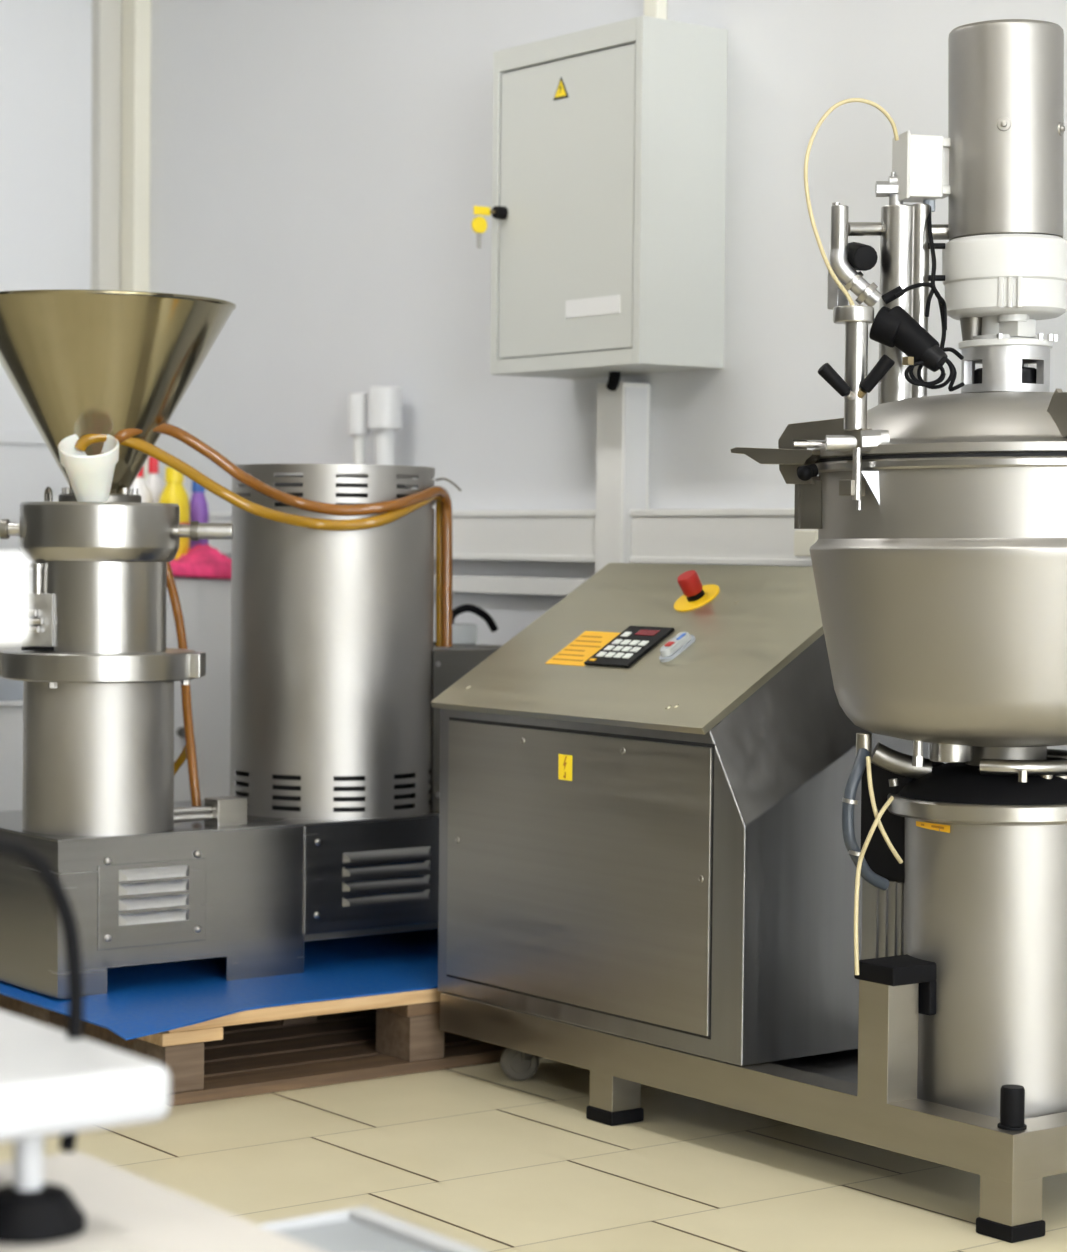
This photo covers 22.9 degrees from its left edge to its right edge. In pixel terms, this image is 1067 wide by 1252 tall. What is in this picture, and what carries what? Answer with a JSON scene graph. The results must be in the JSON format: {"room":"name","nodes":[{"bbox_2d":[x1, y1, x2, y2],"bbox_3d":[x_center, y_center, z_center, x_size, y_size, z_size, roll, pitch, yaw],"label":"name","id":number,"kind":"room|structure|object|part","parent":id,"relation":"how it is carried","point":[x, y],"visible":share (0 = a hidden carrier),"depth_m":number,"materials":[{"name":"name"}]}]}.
{"room":"processing plant","nodes":[
{"label":"processing plant","id":0,"kind":"room"},
{"bbox_2d":[0,0,121,567],"bbox_3d":[-4.516,-0.673,4.841,8.600,2.950,0.100,-1,2,-37],"label":"wall","id":1,"kind":"structure","parent":0,"point":[46,45],"depth_m":7.15,"materials":[{"name":"white paint"}]},
{"bbox_2d":[0,432,45,444],"bbox_3d":[-4.592,-0.465,4.721,8.330,0.030,0.012,-1,2,-37],"label":"trim","id":2,"kind":"structure","parent":1,"relation":"attached to","point":[5,437],"depth_m":7.12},
{"bbox_2d":[91,0,120,289],"bbox_3d":[-1.178,-0.715,7.253,0.065,2.950,0.045,-1,2,-37],"label":"trim","id":3,"kind":"structure","parent":1,"relation":"attached to","point":[106,14],"depth_m":7.22,"materials":[{"name":"grey plastic"}]},
{"bbox_2d":[0,1058,1066,1251],"bbox_3d":[-1.376,1.018,0.602,8.500,0.100,10.550,-1,2,-37],"label":"floor","id":4,"kind":"structure","parent":0,"point":[479,1157],"depth_m":4.21,"materials":[{"name":"beige tile"}]},
{"bbox_2d":[0,676,22,810],"bbox_3d":[-1.332,0.445,5.956,0.241,0.709,0.508,-1,2,-37],"label":"storage chest","id":5,"kind":"object","parent":4,"relation":"on","point":[11,691],"visible":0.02,"depth_m":5.78,"materials":[{"name":"white plastic"}]},
{"bbox_3d":[-1.330,0.124,5.947,0.241,0.066,0.504,-1,2,-37],"label":"lid","id":6,"kind":"part","parent":5,"relation":"part of","materials":[{"name":"grey plastic"}]},
{"bbox_2d":[0,568,230,801],"bbox_3d":[-1.042,0.324,6.471,0.507,0.925,0.525,-1,2,-37],"label":"storage cabinet","id":7,"kind":"object","parent":4,"relation":"on","point":[205,603],"visible":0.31,"depth_m":6.36,"materials":[{"name":"white plastic"}]},
{"bbox_2d":[130,465,152,502],"bbox_3d":[-0.968,-0.271,6.457,0.072,0.266,0.072,-1,2,-37],"label":"bottle","id":8,"kind":"object","parent":7,"relation":"on","point":[144,491],"visible":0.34,"depth_m":6.43,"materials":[{"name":"white plastic"}]},
{"bbox_2d":[145,456,164,502],"bbox_3d":[-0.947,-0.282,6.571,0.072,0.281,0.072,-1,2,-37],"label":"bottle","id":9,"kind":"object","parent":7,"relation":"on","point":[153,480],"visible":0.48,"depth_m":6.55,"materials":[{"name":"white plastic"}]},
{"bbox_2d":[159,467,189,559],"bbox_3d":[-0.878,-0.263,6.449,0.078,0.251,0.078,-1,2,-37],"label":"bottle","id":10,"kind":"object","parent":7,"relation":"on","point":[174,492],"visible":0.44,"depth_m":6.42,"materials":[{"name":"yellow plastic"}]},
{"bbox_3d":[-0.837,0.254,6.309,0.028,0.028,0.025,-1,2,-37],"label":"knob","id":11,"kind":"part","parent":7,"relation":"part of","materials":[{"name":"metal"}]},
{"bbox_3d":[-0.905,0.301,6.288,0.497,0.825,0.020,-1,2,-37],"label":"door","id":12,"kind":"part","parent":7,"relation":"part of","materials":[{"name":"white plastic"}]},
{"bbox_2d":[189,481,208,547],"bbox_3d":[-0.834,-0.253,6.558,0.052,0.227,0.052,-1,2,-37],"label":"bottle","id":13,"kind":"object","parent":7,"relation":"on","point":[199,511],"visible":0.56,"depth_m":6.54,"materials":[{"name":"purple plastic"}]},
{"bbox_2d":[170,544,230,578],"bbox_3d":[-0.838,-0.156,6.401,0.207,0.086,0.173,-1,2,-37],"label":"cloth","id":14,"kind":"object","parent":7,"relation":"on","point":[201,561],"visible":0.74,"depth_m":6.37,"materials":[{"name":"pink fabric"}]},
{"bbox_2d":[0,1151,321,1251],"bbox_3d":[-0.369,0.711,1.484,0.900,0.478,1.270,-1,2,-37],"label":"table","id":15,"kind":"object","parent":4,"relation":"on","point":[125,1211],"visible":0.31,"depth_m":2.02,"materials":[{"name":"grey laminate"}]},
{"bbox_2d":[0,553,169,1243],"bbox_3d":[-0.532,0.196,2.062,0.340,0.510,0.420,-1,2,-37],"label":"weighing scale","id":16,"kind":"object","parent":15,"relation":"on","point":[53,1081],"visible":1,"depth_m":1.97,"materials":[{"name":"grey plastic"}]},
{"bbox_3d":[-0.420,0.290,2.030,0.037,0.254,0.192,2,2,39],"label":"cord","id":17,"kind":"part","parent":16,"relation":"part of","materials":[{"name":"black rubber"}]},
{"bbox_2d":[0,988,505,1106],"bbox_3d":[-0.493,0.748,5.398,1.166,0.156,1.025,-1,2,-37],"label":"pallet","id":18,"kind":"object","parent":4,"relation":"on","point":[265,1050],"visible":0.23,"depth_m":4.96,"materials":[{"name":"brown wood"}]},
{"bbox_2d":[0,929,437,1039],"bbox_3d":[-0.525,0.679,5.341,1.245,0.023,1.073,-1,2,-37],"label":"plastic sheet","id":19,"kind":"object","parent":18,"relation":"on","point":[146,999],"visible":0.34,"depth_m":4.99,"materials":[{"name":"blue plastic"}]},
{"bbox_2d":[0,289,501,998],"bbox_3d":[-0.565,0.025,5.270,1.240,1.287,0.621,-1,2,-37],"label":"mill","id":20,"kind":"object","parent":19,"relation":"on","point":[327,827],"visible":0.9,"depth_m":4.99,"materials":[{"name":"metal"}]},
{"bbox_3d":[-0.977,-0.183,4.998,0.038,0.025,0.025,1,2,0],"label":"clamp handle","id":21,"kind":"part","parent":20,"relation":"part of","materials":[{"name":"silver metal"}]},
{"bbox_2d":[58,434,118,501],"bbox_3d":[-0.820,-0.290,4.857,0.112,0.137,0.118,-1,2,-37],"label":"cup","id":22,"kind":"object","parent":20,"relation":"on","point":[90,477],"visible":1,"depth_m":4.84,"materials":[{"name":"white plastic"}]},
{"bbox_3d":[-0.711,0.518,4.925,0.226,0.156,0.003,-1,2,-37],"label":"vent plate","id":23,"kind":"part","parent":20,"relation":"part of","materials":[{"name":"metal"}]},
{"bbox_2d":[174,745,186,774],"bbox_3d":[-0.724,0.302,5.256,0.109,0.152,0.025,1,2,21],"label":"hose","id":24,"kind":"object","parent":20,"relation":"attached to","point":[182,757],"visible":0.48,"depth_m":5.24,"materials":[{"name":"orange"}]},
{"bbox_2d":[167,562,200,806],"bbox_3d":[-0.693,0.118,5.242,0.039,0.502,0.221,0,2,-27],"label":"hose","id":25,"kind":"object","parent":20,"relation":"attached to","point":[171,585],"visible":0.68,"depth_m":5.22,"materials":[{"name":"brown"}]},
{"bbox_3d":[-0.666,-0.180,4.998,0.038,0.025,0.025,1,2,0],"label":"clamp handle","id":26,"kind":"part","parent":20,"relation":"part of","materials":[{"name":"silver metal"}]},
{"bbox_2d":[75,434,441,646],"bbox_3d":[-0.487,-0.158,5.120,0.859,0.416,0.150,-1,2,-37],"label":"hose","id":27,"kind":"object","parent":20,"relation":"attached to","point":[83,442],"visible":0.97,"depth_m":5.10,"materials":[{"name":"orange"}]},
{"bbox_2d":[101,423,451,646],"bbox_3d":[-0.463,-0.169,5.124,0.812,0.437,0.123,-1,2,-37],"label":"hose","id":28,"kind":"object","parent":20,"relation":"attached to","point":[168,429],"visible":0.98,"depth_m":5.17,"materials":[{"name":"brown rubber"}]},
{"bbox_3d":[-0.411,0.034,5.398,0.330,0.679,0.330,-1,2,-37],"label":"motor","id":29,"kind":"part","parent":20,"relation":"part of","materials":[{"name":"silver metal"}]},
{"bbox_3d":[-0.198,0.492,5.309,0.617,0.210,0.004,-1,2,-37],"label":"panel","id":30,"kind":"part","parent":20,"relation":"part of","materials":[{"name":"metal"}]},
{"bbox_2d":[435,478,461,491],"bbox_3d":[-0.176,-0.291,5.442,0.056,0.029,0.011,1,2,11],"label":"tube","id":31,"kind":"object","parent":20,"relation":"attached to","point":[437,479],"visible":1,"depth_m":5.44,"materials":[{"name":"metal"}]},
{"bbox_2d":[433,604,497,644],"bbox_3d":[-0.155,-0.004,5.674,0.192,0.086,0.060,-1,2,-37],"label":"plug","id":32,"kind":"object","parent":20,"relation":"on","point":[462,633],"visible":0.76,"depth_m":5.66,"materials":[{"name":"white"}]},
{"bbox_3d":[-0.132,-0.016,5.691,0.135,0.061,0.017,-1,2,-37],"label":"cord","id":33,"kind":"part","parent":32,"relation":"part of","materials":[{"name":"black rubber"}]},
{"bbox_2d":[348,393,369,464],"bbox_3d":[-0.392,0.125,6.261,0.116,1.350,0.052,-1,2,-37],"label":"pipe fitting","id":34,"kind":"object","parent":4,"relation":"on","point":[358,402],"visible":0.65,"depth_m":6.20,"materials":[{"name":"white plastic"}]},
{"bbox_2d":[256,1206,483,1251],"bbox_3d":[-0.025,0.737,2.021,0.240,0.400,0.750,-1,2,-37],"label":"trolley","id":35,"kind":"object","parent":4,"relation":"on","point":[363,1228],"visible":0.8,"depth_m":2.31,"materials":[{"name":"grey plastic"}]},
{"bbox_2d":[275,1219,433,1251],"bbox_3d":[-0.023,0.556,2.015,0.200,0.022,0.740,-1,2,-37],"label":"tray","id":36,"kind":"object","parent":35,"relation":"on","point":[324,1235],"depth_m":2.31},
{"bbox_2d":[367,386,414,488],"bbox_3d":[-0.343,0.121,6.199,0.111,1.362,0.082,-1,2,-37],"label":"pipe fitting","id":37,"kind":"object","parent":4,"relation":"on","point":[384,410],"visible":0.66,"depth_m":6.14,"materials":[{"name":"white plastic"}]},
{"bbox_2d":[430,19,1066,1242],"bbox_3d":[0.440,-0.038,4.447,0.674,1.806,1.519,-1,2,-37],"label":"mixer","id":38,"kind":"object","parent":4,"relation":"on","point":[647,872],"visible":0.99,"depth_m":4.09,"materials":[{"name":"metal"}]},
{"bbox_2d":[563,756,566,777],"bbox_3d":[0.055,0.247,4.618,0.001,0.039,0.011,-1,2,-37],"label":"print","id":39,"kind":"object","parent":38,"relation":"attached to","point":[564,757],"depth_m":4.62},
{"bbox_2d":[553,635,601,660],"bbox_3d":[0.089,0.041,4.834,0.070,0.043,0.091,-1,2,-37],"label":"print","id":40,"kind":"object","parent":38,"relation":"attached to","point":[580,647],"depth_m":4.84,"materials":[{"name":"orange"}]},
{"bbox_3d":[0.066,0.424,4.614,0.007,0.474,0.745,-1,2,-37],"label":"door","id":41,"kind":"part","parent":38,"relation":"part of","materials":[{"name":"metal"}]},
{"bbox_3d":[0.142,0.807,4.577,0.064,0.078,0.064,-1,2,-37],"label":"leg","id":42,"kind":"part","parent":38,"relation":"part of","materials":[{"name":"metal"}]},
{"bbox_3d":[0.214,0.027,4.741,0.431,0.273,0.781,-1,2,-37],"label":"desk lid","id":43,"kind":"part","parent":38,"relation":"part of","materials":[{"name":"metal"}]},
{"bbox_2d":[659,632,695,661],"bbox_3d":[0.253,0.037,4.634,0.072,0.053,0.034,-1,2,-37],"label":"rocker switch","id":44,"kind":"object","parent":38,"relation":"attached to","point":[683,643],"depth_m":4.62,"materials":[{"name":"white plastic"}]},
{"bbox_3d":[0.294,-0.060,4.807,0.037,0.033,0.034,-1,2,-37],"label":"stem","id":45,"kind":"part","parent":38,"relation":"part of","materials":[{"name":"black plastic"}]},
{"bbox_3d":[0.450,0.651,4.511,0.482,0.253,1.442,-1,2,-37],"label":"frame","id":46,"kind":"part","parent":38,"relation":"part of","materials":[{"name":"metal"}]},
{"bbox_3d":[0.378,-0.266,4.122,0.022,0.030,0.190,-1,2,-37],"label":"lever","id":47,"kind":"part","parent":38,"relation":"part of","materials":[{"name":"metal"}]},
{"bbox_3d":[0.474,-0.189,4.134,0.124,0.076,0.057,-1,2,-37],"label":"tilt arm","id":48,"kind":"part","parent":38,"relation":"part of","materials":[{"name":"metal"}]},
{"bbox_3d":[0.476,-0.532,4.128,0.024,0.072,0.024,-1,2,-37],"label":"plate","id":49,"kind":"part","parent":38,"relation":"part of","materials":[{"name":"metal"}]},
{"bbox_3d":[0.473,-0.342,3.925,0.026,0.020,0.012,-1,2,-44],"label":"arm","id":50,"kind":"part","parent":38,"relation":"part of","materials":[{"name":"silver metal"}]},
{"bbox_2d":[804,98,898,304],"bbox_3d":[0.506,-0.642,4.022,0.165,0.336,0.117,-1,2,-37],"label":"tube","id":51,"kind":"object","parent":38,"relation":"on","point":[849,100],"visible":1,"depth_m":4.01,"materials":[{"name":"beige plastic"}]},
{"bbox_3d":[0.486,-0.344,3.925,0.013,0.023,0.025,-1,2,-37],"label":"arm","id":52,"kind":"part","parent":38,"relation":"part of","materials":[{"name":"gold metal"}]},
{"bbox_2d":[842,748,888,890],"bbox_3d":[0.508,0.298,4.053,0.093,0.222,0.032,-1,2,-37],"label":"hose","id":53,"kind":"object","parent":38,"relation":"attached to","point":[859,765],"visible":0.97,"depth_m":4.03,"materials":[{"name":"grey"}]},
{"bbox_2d":[842,798,857,804],"bbox_3d":[0.483,0.267,4.028,0.025,0.011,0.024,-1,2,-37],"label":"clamp","id":54,"kind":"object","parent":53,"relation":"attached to","point":[845,800],"visible":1,"depth_m":4.02,"materials":[{"name":"silver metal"}]},
{"bbox_2d":[848,850,859,855],"bbox_3d":[0.492,0.347,4.028,0.025,0.011,0.024,-1,2,-37],"label":"clamp","id":55,"kind":"object","parent":53,"relation":"attached to","point":[851,852],"visible":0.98,"depth_m":4.02,"materials":[{"name":"silver metal"}]},
{"bbox_2d":[854,796,893,974],"bbox_3d":[0.513,0.392,3.999,0.082,0.266,0.030,-1,2,-37],"label":"tube","id":56,"kind":"object","parent":38,"relation":"hanging from","point":[883,809],"visible":1,"depth_m":3.98,"materials":[{"name":"beige plastic"}]},
{"bbox_2d":[866,756,902,863],"bbox_3d":[0.534,0.281,4.012,0.059,0.164,0.038,1,2,6],"label":"tube","id":57,"kind":"object","parent":38,"relation":"attached to","point":[868,761],"visible":1,"depth_m":4.00,"materials":[{"name":"beige"}]},
{"bbox_3d":[0.571,-0.712,4.096,0.006,0.104,0.076,0,2,-10],"label":"terminal lid","id":58,"kind":"part","parent":38,"relation":"part of","materials":[{"name":"grey"}]},
{"bbox_2d":[869,286,947,371],"bbox_3d":[0.564,-0.451,3.998,0.085,0.132,0.117,-1,2,-37],"label":"lamp","id":59,"kind":"object","parent":38,"relation":"on","point":[893,327],"depth_m":3.99,"materials":[{"name":"black plastic"}]},
{"bbox_2d":[895,282,946,329],"bbox_3d":[0.593,-0.485,3.993,0.090,0.070,0.031,0,2,-22],"label":"cable","id":60,"kind":"object","parent":38,"relation":"attached to","point":[923,284],"visible":1,"depth_m":3.99,"materials":[{"name":"black rubber"}]},
{"bbox_2d":[925,289,933,316],"bbox_3d":[0.605,-0.495,4.035,0.023,0.047,0.011,-1,3,-44],"label":"cable","id":61,"kind":"object","parent":38,"relation":"attached to","point":[928,302],"visible":0.85,"depth_m":4.03,"materials":[{"name":"black rubber"}]},
{"bbox_2d":[921,824,943,828],"bbox_3d":[0.609,0.306,4.029,0.001,0.005,0.050,-1,2,-37],"label":"print","id":62,"kind":"object","parent":38,"relation":"on","point":[923,826],"depth_m":4.03,"materials":[{"name":"orange"}]},
{"bbox_2d":[904,358,964,391],"bbox_3d":[0.609,-0.384,3.988,0.104,0.056,0.048,0,2,-10],"label":"cable","id":63,"kind":"object","parent":38,"relation":"on","point":[913,380],"visible":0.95,"depth_m":3.99,"materials":[{"name":"black rubber"}]},
{"bbox_2d":[927,206,945,348],"bbox_3d":[0.617,-0.532,4.043,0.019,0.237,0.122,0,2,-6],"label":"cable","id":64,"kind":"object","parent":38,"relation":"attached to","point":[929,221],"visible":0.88,"depth_m":4.04,"materials":[{"name":"black rubber"}]},
{"bbox_3d":[0.735,-0.308,4.102,0.598,0.104,0.598,-1,2,-37],"label":"vessel lid","id":65,"kind":"part","parent":38,"relation":"part of","materials":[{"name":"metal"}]},
{"bbox_2d":[942,347,963,359],"bbox_3d":[0.636,-0.413,3.995,0.042,0.018,0.015,-1,2,-37],"label":"cable","id":66,"kind":"object","parent":38,"relation":"attached to","point":[946,349],"visible":1,"depth_m":3.99,"materials":[{"name":"black rubber"}]},
{"bbox_2d":[912,740,1046,765],"bbox_3d":[0.691,0.198,4.074,0.237,0.054,0.125,-1,2,-37],"label":"outlet","id":67,"kind":"object","parent":38,"relation":"attached to","point":[955,752],"depth_m":4.04,"materials":[{"name":"metal"}]},
{"bbox_3d":[0.733,-0.602,4.093,0.156,0.024,0.156,-1,2,-37],"label":"motor","id":68,"kind":"part","parent":38,"relation":"part of","materials":[{"name":"silver metal"}]},
{"bbox_3d":[0.695,0.836,3.840,0.064,0.078,0.064,-1,2,-37],"label":"leg","id":69,"kind":"part","parent":38,"relation":"part of","materials":[{"name":"metal"}]},
{"bbox_2d":[148,0,1066,763],"bbox_3d":[2.079,-0.552,3.134,0.100,2.950,10.550,-1,2,-37],"label":"wall","id":70,"kind":"structure","parent":0,"point":[319,169],"depth_m":6.04,"materials":[{"name":"white paint"}]},
{"bbox_2d":[120,0,150,480],"bbox_3d":[-1.095,-0.714,7.238,0.050,2.950,0.080,-1,2,-37],"label":"trim","id":71,"kind":"structure","parent":70,"relation":"attached to","point":[136,14],"depth_m":7.19,"materials":[{"name":"beige plastic"}]},
{"bbox_2d":[434,574,587,595],"bbox_3d":[2.061,0.019,3.061,0.030,0.039,10.420,-1,2,-37],"label":"trim","id":72,"kind":"structure","parent":70,"relation":"attached to","point":[545,586],"depth_m":5.84,"materials":[{"name":"white plastic"}]},
{"bbox_2d":[209,508,817,565],"bbox_3d":[2.051,-0.091,3.050,0.056,0.111,10.420,-1,2,-37],"label":"cable trunking","id":73,"kind":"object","parent":70,"relation":"attached to","point":[765,537],"depth_m":5.45,"materials":[{"name":"white plastic"}]},
{"bbox_2d":[490,16,727,378],"bbox_3d":[0.140,-0.864,5.429,0.242,0.679,0.499,-1,2,-37],"label":"electrical cabinet","id":74,"kind":"object","parent":70,"relation":"attached to","point":[609,146],"visible":1,"depth_m":5.28,"materials":[{"name":"grey metal"}]},
{"bbox_2d":[473,206,494,215],"bbox_3d":[-0.103,-0.866,5.507,0.052,0.018,0.008,-1,2,-37],"label":"key","id":75,"kind":"object","parent":74,"relation":"attached to","point":[478,210],"visible":1,"depth_m":5.50,"materials":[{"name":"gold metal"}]},
{"bbox_2d":[472,214,486,247],"bbox_3d":[-0.113,-0.828,5.502,0.036,0.080,0.006,-1,2,-37],"label":"key","id":76,"kind":"object","parent":75,"relation":"hanging from","point":[479,224],"visible":1,"depth_m":5.50,"materials":[{"name":"yellow plastic"}]},
{"bbox_3d":[-0.114,-0.805,5.502,0.010,0.034,0.005,-1,2,-37],"label":"blade","id":77,"kind":"part","parent":76,"relation":"part of","materials":[{"name":"silver metal"}]},
{"bbox_3d":[0.070,-0.855,5.377,0.017,0.596,0.446,-1,2,-37],"label":"door","id":78,"kind":"part","parent":74,"relation":"part of","materials":[{"name":"grey metal"}]},
{"bbox_3d":[0.120,-0.641,5.301,0.005,0.036,0.176,-1,2,-37],"label":"name plate","id":79,"kind":"part","parent":74,"relation":"part of","materials":[{"name":"white plastic"}]},
{"bbox_2d":[606,372,620,390],"bbox_3d":[0.163,-0.514,5.477,0.027,0.054,0.063,0,2,-17],"label":"cable","id":80,"kind":"object","parent":74,"relation":"attached to","point":[614,377],"visible":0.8,"depth_m":5.45,"materials":[{"name":"black rubber"}]},
{"bbox_2d":[595,382,649,572],"bbox_3d":[0.183,0.160,5.529,0.075,1.334,0.091,-1,2,-37],"label":"duct","id":81,"kind":"object","parent":70,"relation":"attached to","point":[623,414],"visible":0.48,"depth_m":5.48,"materials":[{"name":"white plastic"}]},
{"bbox_2d":[644,0,666,19],"bbox_3d":[0.256,-1.644,5.438,0.030,0.950,0.044,-1,2,-37],"label":"trim","id":82,"kind":"structure","parent":70,"relation":"attached to","point":[652,8],"depth_m":5.43,"materials":[{"name":"beige plastic"}]},
{"bbox_2d":[794,530,817,556],"bbox_3d":[0.532,-0.156,5.000,0.055,0.051,0.060,-1,2,-37],"label":"junction box","id":83,"kind":"object","parent":70,"relation":"attached to","point":[803,539],"visible":0.5,"depth_m":4.98,"materials":[{"name":"beige plastic"}]}
]}

